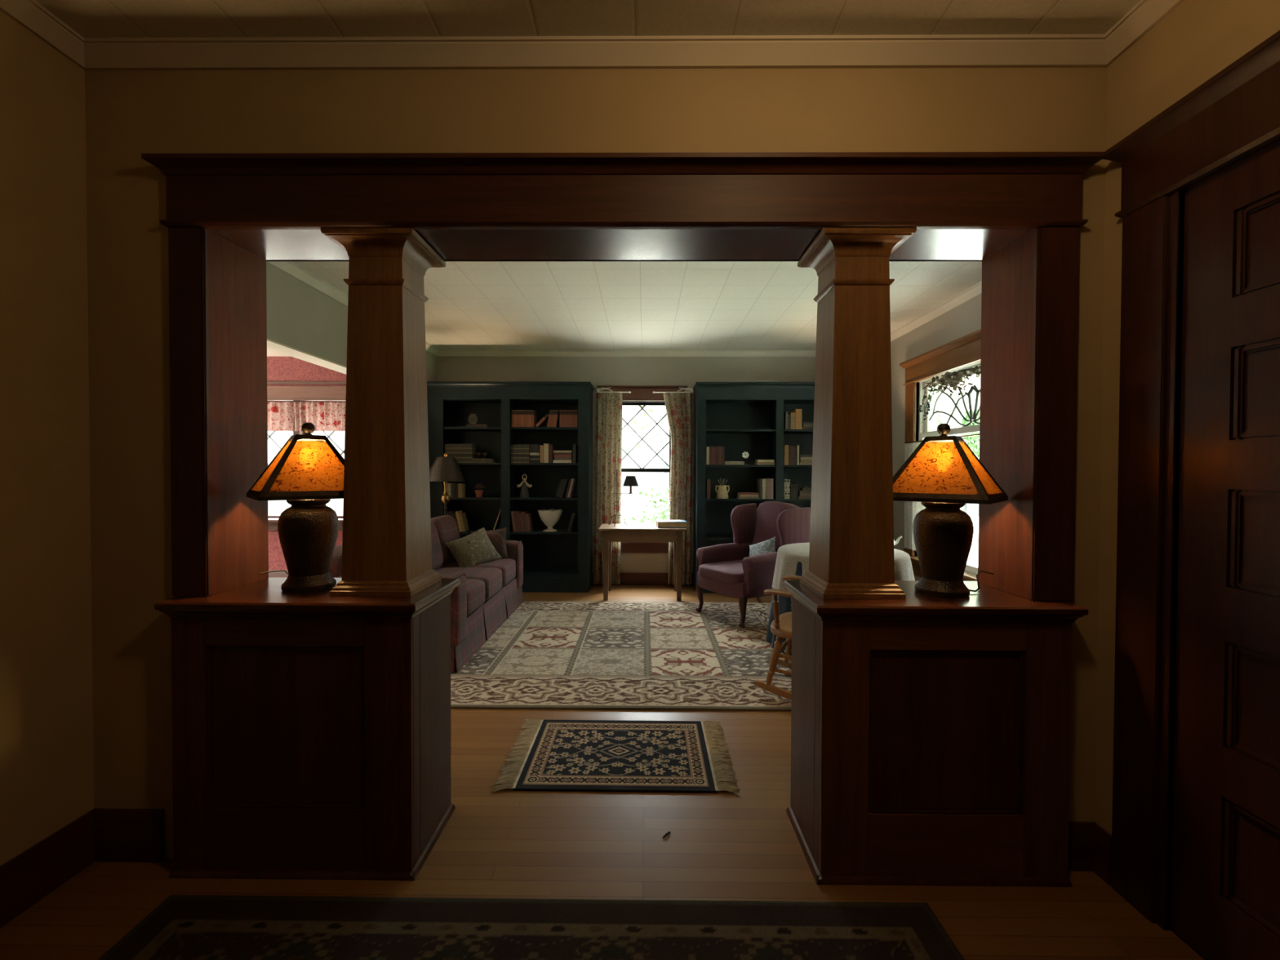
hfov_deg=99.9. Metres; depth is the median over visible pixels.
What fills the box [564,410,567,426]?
book
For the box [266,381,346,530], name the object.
window
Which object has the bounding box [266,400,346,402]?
rod
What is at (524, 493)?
angel figurine
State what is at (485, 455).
cup
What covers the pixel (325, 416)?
valance
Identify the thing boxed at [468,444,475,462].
book
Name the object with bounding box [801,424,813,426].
book
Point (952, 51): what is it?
crown molding
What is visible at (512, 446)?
book
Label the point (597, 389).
curtain rod
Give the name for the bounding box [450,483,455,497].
book
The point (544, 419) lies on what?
book
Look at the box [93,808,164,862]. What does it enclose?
baseboard
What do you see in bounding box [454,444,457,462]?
book
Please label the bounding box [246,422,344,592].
table lamp
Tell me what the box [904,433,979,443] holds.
rod
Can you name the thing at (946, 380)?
swag
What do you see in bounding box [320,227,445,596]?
column
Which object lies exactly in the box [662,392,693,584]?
curtain
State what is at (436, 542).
cushion
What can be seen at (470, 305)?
ceiling
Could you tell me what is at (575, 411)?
book
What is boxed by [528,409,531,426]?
book
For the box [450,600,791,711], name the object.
area rug
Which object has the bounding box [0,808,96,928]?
baseboard
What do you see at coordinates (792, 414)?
book
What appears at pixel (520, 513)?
book
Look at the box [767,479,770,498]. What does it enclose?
book
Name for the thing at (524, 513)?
book
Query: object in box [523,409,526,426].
book
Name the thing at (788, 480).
book
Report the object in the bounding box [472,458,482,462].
book
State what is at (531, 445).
book
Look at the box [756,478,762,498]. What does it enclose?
book
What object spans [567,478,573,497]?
book
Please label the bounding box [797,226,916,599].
column
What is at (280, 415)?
valance
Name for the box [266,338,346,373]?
trim
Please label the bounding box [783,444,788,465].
book
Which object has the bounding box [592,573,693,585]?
baseboard
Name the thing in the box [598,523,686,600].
desk
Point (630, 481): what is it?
desk lamp
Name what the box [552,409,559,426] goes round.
book
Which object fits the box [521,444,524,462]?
book
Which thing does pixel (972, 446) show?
tree
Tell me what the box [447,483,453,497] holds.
book
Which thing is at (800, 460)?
book
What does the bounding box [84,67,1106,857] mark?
wall
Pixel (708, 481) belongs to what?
book
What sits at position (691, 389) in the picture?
curtain rod
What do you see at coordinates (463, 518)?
book
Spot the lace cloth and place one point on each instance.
(788, 556)
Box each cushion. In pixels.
[431,515,460,564]
[431,520,443,569]
[435,567,502,599]
[440,558,515,586]
[466,578,484,616]
[698,560,743,584]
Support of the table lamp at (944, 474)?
on the pedestal at (931, 735)
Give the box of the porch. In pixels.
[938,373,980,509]
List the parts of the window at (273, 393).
casing, sill, sash, head casing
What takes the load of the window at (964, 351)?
in the wall at (965, 319)
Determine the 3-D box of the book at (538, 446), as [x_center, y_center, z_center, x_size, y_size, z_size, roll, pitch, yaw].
[-1.088,-0.282,5.826,0.022,0.194,0.140,0,1,0]
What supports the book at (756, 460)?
on the book at (755, 463)
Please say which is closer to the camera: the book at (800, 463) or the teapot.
the teapot
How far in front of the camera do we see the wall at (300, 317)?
3.76 m
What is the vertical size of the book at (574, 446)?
0.200 m
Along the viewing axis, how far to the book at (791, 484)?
5.74 m
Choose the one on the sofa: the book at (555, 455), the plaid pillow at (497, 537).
the plaid pillow at (497, 537)
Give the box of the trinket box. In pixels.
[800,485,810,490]
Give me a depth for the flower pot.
5.80 m
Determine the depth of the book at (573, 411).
5.75 m
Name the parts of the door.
casing, head casing, panel, panel, panel, panel, panel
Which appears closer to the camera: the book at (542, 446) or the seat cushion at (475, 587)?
the seat cushion at (475, 587)
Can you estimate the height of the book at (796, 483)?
0.172 m
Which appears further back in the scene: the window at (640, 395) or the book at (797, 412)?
the window at (640, 395)
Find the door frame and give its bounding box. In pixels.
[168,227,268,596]
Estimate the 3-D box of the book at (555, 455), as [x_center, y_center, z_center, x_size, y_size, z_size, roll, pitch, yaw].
[-0.826,-0.257,5.829,0.186,0.030,0.150,0,1,0]
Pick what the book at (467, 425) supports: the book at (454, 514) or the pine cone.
the pine cone
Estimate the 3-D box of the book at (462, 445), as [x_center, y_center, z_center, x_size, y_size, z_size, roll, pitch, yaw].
[-1.896,-0.288,5.833,0.034,0.200,0.140,0,1,0]
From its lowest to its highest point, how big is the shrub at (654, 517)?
1.742 m
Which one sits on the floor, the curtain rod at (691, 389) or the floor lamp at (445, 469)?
the floor lamp at (445, 469)
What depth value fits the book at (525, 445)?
5.76 m
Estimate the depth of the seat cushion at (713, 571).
4.67 m
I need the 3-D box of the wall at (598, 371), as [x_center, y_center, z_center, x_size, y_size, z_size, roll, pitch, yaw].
[-1.876,-0.138,6.215,9.340,2.650,0.200,0,1,0]
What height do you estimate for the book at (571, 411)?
0.180 m
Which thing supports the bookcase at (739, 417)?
on the floor
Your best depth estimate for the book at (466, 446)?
5.76 m
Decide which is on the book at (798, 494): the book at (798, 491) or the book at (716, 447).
the book at (798, 491)
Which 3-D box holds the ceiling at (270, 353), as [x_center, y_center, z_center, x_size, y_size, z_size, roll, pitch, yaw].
[-4.514,-1.457,4.142,4.090,0.165,4.450,0,1,0]
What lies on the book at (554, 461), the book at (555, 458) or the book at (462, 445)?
the book at (555, 458)
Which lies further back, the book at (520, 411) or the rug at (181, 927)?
the book at (520, 411)
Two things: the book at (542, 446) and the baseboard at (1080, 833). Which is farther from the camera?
the book at (542, 446)
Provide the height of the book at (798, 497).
0.030 m
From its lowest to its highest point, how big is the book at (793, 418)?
0.175 m
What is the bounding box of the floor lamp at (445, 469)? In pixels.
[429,453,465,515]
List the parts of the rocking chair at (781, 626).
leg, arm post, arm, seat, leg, arm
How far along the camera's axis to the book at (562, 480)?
5.76 m
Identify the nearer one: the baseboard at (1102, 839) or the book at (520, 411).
the baseboard at (1102, 839)
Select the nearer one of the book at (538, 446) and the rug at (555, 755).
the rug at (555, 755)
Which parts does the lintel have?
crown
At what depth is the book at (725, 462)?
5.74 m
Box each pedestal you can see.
[154,577,460,880]
[782,580,1088,887]
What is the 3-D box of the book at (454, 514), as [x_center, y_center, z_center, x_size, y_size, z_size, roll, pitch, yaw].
[-1.970,0.455,5.845,0.068,0.199,0.140,0,1,0]
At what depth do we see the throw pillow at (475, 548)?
4.65 m
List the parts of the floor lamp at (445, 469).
lamp shade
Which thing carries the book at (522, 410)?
on the bookcase at (560, 561)
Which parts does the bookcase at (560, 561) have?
shelf, shelf, shelf, shelf, crown, panel, shelf, shelf, shelf, shelf, shelf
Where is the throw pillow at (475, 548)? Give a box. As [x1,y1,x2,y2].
[444,527,502,567]
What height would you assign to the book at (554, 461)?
0.030 m
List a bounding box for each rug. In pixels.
[97,894,964,959]
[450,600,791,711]
[490,719,741,797]
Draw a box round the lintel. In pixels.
[141,151,1105,261]
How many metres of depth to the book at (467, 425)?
5.76 m
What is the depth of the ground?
23.88 m
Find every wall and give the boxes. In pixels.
[0,9,93,866]
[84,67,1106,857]
[266,262,436,381]
[266,356,815,584]
[890,293,981,580]
[1094,0,1279,930]
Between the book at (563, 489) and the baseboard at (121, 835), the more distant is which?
the book at (563, 489)
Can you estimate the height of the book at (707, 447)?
0.190 m
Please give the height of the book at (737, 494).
0.020 m
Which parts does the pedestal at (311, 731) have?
rail, panel molding, panel, shoe molding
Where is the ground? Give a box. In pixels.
[621,496,978,566]
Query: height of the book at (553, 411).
0.183 m
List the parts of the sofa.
arm, frame, arm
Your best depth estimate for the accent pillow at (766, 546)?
4.72 m
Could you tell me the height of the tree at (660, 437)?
6.541 m
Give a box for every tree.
[622,405,669,497]
[938,399,980,513]
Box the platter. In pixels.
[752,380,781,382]
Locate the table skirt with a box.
[765,561,802,655]
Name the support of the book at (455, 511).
on the bookcase at (560, 561)
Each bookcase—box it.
[426,381,594,592]
[693,382,814,593]
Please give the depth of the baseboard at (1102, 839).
1.71 m
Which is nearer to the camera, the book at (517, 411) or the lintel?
the lintel
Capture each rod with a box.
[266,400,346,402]
[596,386,631,393]
[652,386,693,393]
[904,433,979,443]
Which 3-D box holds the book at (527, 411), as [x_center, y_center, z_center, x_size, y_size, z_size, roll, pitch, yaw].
[-1.203,-0.658,5.821,0.026,0.181,0.140,0,1,0]
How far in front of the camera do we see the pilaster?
1.75 m
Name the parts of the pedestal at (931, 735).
shoe molding, panel, panel molding, rail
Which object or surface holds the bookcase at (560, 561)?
on the floor
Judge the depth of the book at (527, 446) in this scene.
5.76 m
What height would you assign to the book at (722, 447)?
0.193 m
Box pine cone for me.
[467,413,477,424]
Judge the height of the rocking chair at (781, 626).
0.941 m
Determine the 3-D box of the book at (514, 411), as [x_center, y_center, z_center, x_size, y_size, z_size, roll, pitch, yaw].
[-1.335,-0.658,5.822,0.027,0.180,0.140,0,1,0]
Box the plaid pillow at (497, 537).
[471,527,507,559]
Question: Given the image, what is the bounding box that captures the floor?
[0,584,1205,959]
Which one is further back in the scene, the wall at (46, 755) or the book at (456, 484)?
the book at (456, 484)
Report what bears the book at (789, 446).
on the bookcase at (739, 417)
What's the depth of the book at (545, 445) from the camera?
5.76 m
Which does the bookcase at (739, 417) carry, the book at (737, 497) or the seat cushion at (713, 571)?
the book at (737, 497)
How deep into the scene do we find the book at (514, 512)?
5.77 m
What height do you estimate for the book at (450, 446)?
0.200 m
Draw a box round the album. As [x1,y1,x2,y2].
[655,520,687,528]
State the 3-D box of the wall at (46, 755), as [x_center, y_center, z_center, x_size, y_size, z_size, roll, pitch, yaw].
[-1.906,-0.030,-0.707,0.150,2.650,4.955,0,1,0]
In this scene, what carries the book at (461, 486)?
on the bookcase at (560, 561)
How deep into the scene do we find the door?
1.42 m
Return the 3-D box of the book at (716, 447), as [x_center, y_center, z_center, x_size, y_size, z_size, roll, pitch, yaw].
[0.822,-0.260,5.810,0.032,0.191,0.140,0,1,0]
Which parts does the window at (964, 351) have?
casing, head casing, sill, sash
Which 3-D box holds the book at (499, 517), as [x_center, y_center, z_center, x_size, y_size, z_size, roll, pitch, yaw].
[-1.532,0.427,5.846,0.099,0.259,0.150,0,1,0]
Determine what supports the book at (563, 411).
on the bookcase at (560, 561)
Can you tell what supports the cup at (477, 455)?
on the book at (474, 460)
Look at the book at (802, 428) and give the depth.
5.73 m
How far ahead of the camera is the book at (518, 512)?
5.77 m
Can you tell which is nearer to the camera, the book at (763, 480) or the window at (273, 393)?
the book at (763, 480)
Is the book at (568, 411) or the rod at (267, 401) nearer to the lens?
the book at (568, 411)
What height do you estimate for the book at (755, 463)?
0.030 m
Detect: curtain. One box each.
[592,392,622,584]
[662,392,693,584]
[903,441,928,550]
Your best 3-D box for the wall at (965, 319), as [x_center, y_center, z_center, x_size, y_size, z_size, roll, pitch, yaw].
[2.576,-0.091,4.137,0.200,2.650,4.280,0,1,0]
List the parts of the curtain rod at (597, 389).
rod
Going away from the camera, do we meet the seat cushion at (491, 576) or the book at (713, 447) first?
the seat cushion at (491, 576)
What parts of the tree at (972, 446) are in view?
stem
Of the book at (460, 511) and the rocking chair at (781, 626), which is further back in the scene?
the book at (460, 511)
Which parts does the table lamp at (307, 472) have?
cord, lamp shade, mica panel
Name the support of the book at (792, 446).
on the bookcase at (739, 417)
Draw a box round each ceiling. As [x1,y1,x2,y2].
[35,0,1140,350]
[266,348,290,356]
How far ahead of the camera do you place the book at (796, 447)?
5.73 m
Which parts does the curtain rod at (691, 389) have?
rod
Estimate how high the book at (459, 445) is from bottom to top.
0.200 m
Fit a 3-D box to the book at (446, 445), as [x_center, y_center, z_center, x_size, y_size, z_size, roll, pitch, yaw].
[-2.071,-0.288,5.834,0.036,0.199,0.140,0,1,0]
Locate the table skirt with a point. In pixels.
(784, 603)
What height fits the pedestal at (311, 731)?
0.877 m
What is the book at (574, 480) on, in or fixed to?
on the bookcase at (560, 561)
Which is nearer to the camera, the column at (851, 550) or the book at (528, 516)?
the column at (851, 550)
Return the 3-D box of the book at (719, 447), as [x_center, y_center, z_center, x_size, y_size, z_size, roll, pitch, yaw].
[0.854,-0.263,5.809,0.030,0.198,0.140,0,1,0]
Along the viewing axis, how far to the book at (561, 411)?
5.75 m
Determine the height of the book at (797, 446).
0.211 m
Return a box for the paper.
[662,520,682,521]
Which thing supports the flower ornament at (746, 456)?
on the bookcase at (739, 417)
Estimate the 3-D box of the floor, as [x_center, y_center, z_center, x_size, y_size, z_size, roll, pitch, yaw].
[-1.916,1.319,1.612,9.350,0.120,9.550,0,1,0]
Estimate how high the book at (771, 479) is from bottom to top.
0.217 m
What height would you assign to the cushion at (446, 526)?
0.438 m
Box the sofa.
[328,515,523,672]
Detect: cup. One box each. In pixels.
[475,453,481,458]
[482,453,488,458]
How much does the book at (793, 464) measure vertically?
0.200 m
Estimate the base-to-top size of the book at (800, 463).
0.028 m
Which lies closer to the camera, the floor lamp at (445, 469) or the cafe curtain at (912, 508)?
the cafe curtain at (912, 508)
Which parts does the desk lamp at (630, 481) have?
lamp shade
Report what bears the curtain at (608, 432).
hanging from the curtain rod at (597, 389)
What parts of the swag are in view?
stem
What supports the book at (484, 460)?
on the bookcase at (560, 561)
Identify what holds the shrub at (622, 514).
on the ground
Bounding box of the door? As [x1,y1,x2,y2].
[1102,30,1279,959]
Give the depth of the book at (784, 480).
5.74 m
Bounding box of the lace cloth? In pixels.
[772,542,915,591]
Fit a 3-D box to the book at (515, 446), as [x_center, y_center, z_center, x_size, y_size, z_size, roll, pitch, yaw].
[-1.335,-0.283,5.828,0.028,0.194,0.140,0,1,0]
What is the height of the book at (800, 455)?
0.026 m
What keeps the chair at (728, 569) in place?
on the area rug at (547, 655)
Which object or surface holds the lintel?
attached to the wall at (130, 114)
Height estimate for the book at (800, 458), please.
0.026 m
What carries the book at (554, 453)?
on the book at (555, 455)
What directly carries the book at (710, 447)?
on the bookcase at (739, 417)
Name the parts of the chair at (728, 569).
leg, arm, seat, leg, leg, arm, backrest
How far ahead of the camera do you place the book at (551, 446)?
5.76 m
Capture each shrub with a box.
[621,505,636,524]
[626,476,669,524]
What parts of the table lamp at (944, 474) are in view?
mica panel, lamp shade, cord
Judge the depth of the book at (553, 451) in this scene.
5.75 m
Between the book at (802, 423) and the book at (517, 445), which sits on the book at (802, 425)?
the book at (802, 423)
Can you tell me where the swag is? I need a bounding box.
[917,365,980,425]
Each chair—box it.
[695,501,810,627]
[754,574,801,699]
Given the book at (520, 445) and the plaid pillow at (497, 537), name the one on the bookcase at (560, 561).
the book at (520, 445)
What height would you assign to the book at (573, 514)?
0.202 m
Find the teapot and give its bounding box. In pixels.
[893,535,902,545]
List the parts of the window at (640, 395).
head casing, sill, sash, sash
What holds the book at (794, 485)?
on the bookcase at (739, 417)
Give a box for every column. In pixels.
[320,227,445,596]
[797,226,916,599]
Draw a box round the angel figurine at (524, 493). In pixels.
[516,474,532,497]
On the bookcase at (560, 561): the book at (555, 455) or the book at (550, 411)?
the book at (550, 411)
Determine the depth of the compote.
5.82 m
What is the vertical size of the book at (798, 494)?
0.028 m
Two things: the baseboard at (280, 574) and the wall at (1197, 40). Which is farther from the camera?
the baseboard at (280, 574)
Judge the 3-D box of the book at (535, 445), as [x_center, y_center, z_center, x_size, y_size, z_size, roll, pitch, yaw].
[-1.113,-0.283,5.826,0.027,0.197,0.140,0,1,0]
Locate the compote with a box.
[537,508,562,531]
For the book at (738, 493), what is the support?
on the book at (737, 494)
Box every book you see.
[444,444,448,457]
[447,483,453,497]
[448,444,452,457]
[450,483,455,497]
[450,510,457,517]
[452,444,454,457]
[453,513,459,531]
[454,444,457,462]
[454,483,458,497]
[455,510,462,531]
[457,444,461,462]
[457,483,466,497]
[457,511,469,531]
[461,444,464,462]
[464,444,468,462]
[466,424,490,426]
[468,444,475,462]
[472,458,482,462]
[482,458,495,462]
[493,507,501,529]
[511,409,513,426]
[511,444,514,462]
[511,510,516,532]
[513,409,516,426]
[513,511,518,532]
[514,444,516,462]
[515,510,522,532]
[516,410,519,426]
[516,444,519,462]
[519,409,521,426]
[519,444,521,462]
[519,512,524,532]
[521,409,523,426]
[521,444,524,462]
[522,511,528,532]
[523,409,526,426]
[524,444,526,462]
[524,512,533,532]
[526,409,528,426]
[526,444,529,462]
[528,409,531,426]
[529,444,532,462]
[531,409,536,426]
[532,444,534,462]
[534,444,537,462]
[535,414,548,426]
[537,444,539,462]
[539,444,542,462]
[541,445,543,462]
[543,443,548,462]
[546,409,552,426]
[548,444,555,462]
[550,409,555,426]
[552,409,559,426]
[553,450,572,453]
[553,452,572,454]
[553,460,572,462]
[554,454,572,457]
[554,457,572,460]
[555,479,563,497]
[558,478,568,497]
[560,410,562,426]
[562,410,564,426]
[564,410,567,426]
[565,479,571,497]
[567,410,569,426]
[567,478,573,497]
[567,512,576,532]
[568,479,577,497]
[569,410,572,426]
[572,409,574,426]
[572,444,577,462]
[574,410,577,426]
[706,446,709,464]
[706,479,710,498]
[709,446,711,464]
[711,446,715,464]
[715,446,718,464]
[718,446,721,464]
[721,446,724,464]
[724,461,744,464]
[736,496,759,498]
[737,492,758,494]
[737,493,758,496]
[754,462,774,465]
[755,459,773,462]
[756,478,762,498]
[762,478,768,498]
[762,479,765,498]
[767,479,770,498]
[768,478,773,498]
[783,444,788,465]
[783,479,786,498]
[786,479,790,498]
[787,413,791,429]
[788,413,793,429]
[788,445,791,465]
[790,483,793,498]
[791,408,801,429]
[791,445,793,465]
[791,482,797,498]
[792,413,795,429]
[792,445,795,465]
[792,484,795,498]
[795,444,799,465]
[795,446,797,465]
[797,489,811,493]
[797,493,811,496]
[797,495,811,498]
[799,454,812,457]
[799,457,812,459]
[799,459,812,462]
[799,462,812,465]
[801,422,813,424]
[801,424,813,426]
[801,426,813,429]
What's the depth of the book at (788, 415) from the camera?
5.73 m
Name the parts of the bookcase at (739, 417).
shelf, shelf, shelf, shelf, crown, panel, shelf, shelf, shelf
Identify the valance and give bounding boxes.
[266,401,293,431]
[293,401,345,431]
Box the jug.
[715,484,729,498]
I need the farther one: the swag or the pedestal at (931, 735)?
the swag
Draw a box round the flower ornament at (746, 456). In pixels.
[742,451,749,464]
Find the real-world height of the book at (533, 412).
0.180 m
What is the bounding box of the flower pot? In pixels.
[474,483,484,497]
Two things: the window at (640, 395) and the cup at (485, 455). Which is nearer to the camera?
the cup at (485, 455)
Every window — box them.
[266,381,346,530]
[596,385,688,552]
[899,328,981,581]
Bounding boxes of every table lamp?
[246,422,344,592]
[893,423,1008,598]
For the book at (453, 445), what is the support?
on the bookcase at (560, 561)
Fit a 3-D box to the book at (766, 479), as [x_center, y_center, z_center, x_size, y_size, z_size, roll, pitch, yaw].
[1.351,0.093,5.811,0.025,0.215,0.140,0,1,0]
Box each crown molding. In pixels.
[0,0,1183,70]
[266,261,982,356]
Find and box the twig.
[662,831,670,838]
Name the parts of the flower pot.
pot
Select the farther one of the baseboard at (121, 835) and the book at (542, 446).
the book at (542, 446)
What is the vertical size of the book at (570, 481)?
0.203 m
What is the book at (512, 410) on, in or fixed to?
on the bookcase at (560, 561)
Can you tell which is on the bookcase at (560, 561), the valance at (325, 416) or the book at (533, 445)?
the book at (533, 445)
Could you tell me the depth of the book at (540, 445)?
5.76 m
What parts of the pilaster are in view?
casing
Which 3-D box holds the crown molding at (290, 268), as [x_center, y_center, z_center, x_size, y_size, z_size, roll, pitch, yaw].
[0.080,-1.392,4.038,4.800,0.062,4.080,0,1,0]
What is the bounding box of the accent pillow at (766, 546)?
[749,536,775,556]
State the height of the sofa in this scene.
0.888 m
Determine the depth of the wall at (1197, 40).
1.67 m
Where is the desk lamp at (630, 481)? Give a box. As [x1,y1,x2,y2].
[608,469,638,526]
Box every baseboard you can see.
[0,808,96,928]
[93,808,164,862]
[268,569,288,577]
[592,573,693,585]
[1067,821,1096,871]
[1093,822,1111,884]
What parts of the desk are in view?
leg, leg, leg, leg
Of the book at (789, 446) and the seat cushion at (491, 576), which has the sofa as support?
the seat cushion at (491, 576)
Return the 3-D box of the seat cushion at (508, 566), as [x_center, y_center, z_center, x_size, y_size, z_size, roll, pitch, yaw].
[-1.522,0.825,4.807,0.750,0.200,0.472,0,1,0]
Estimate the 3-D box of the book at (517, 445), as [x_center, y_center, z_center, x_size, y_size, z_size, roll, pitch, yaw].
[-1.308,-0.283,5.828,0.024,0.195,0.140,0,1,0]

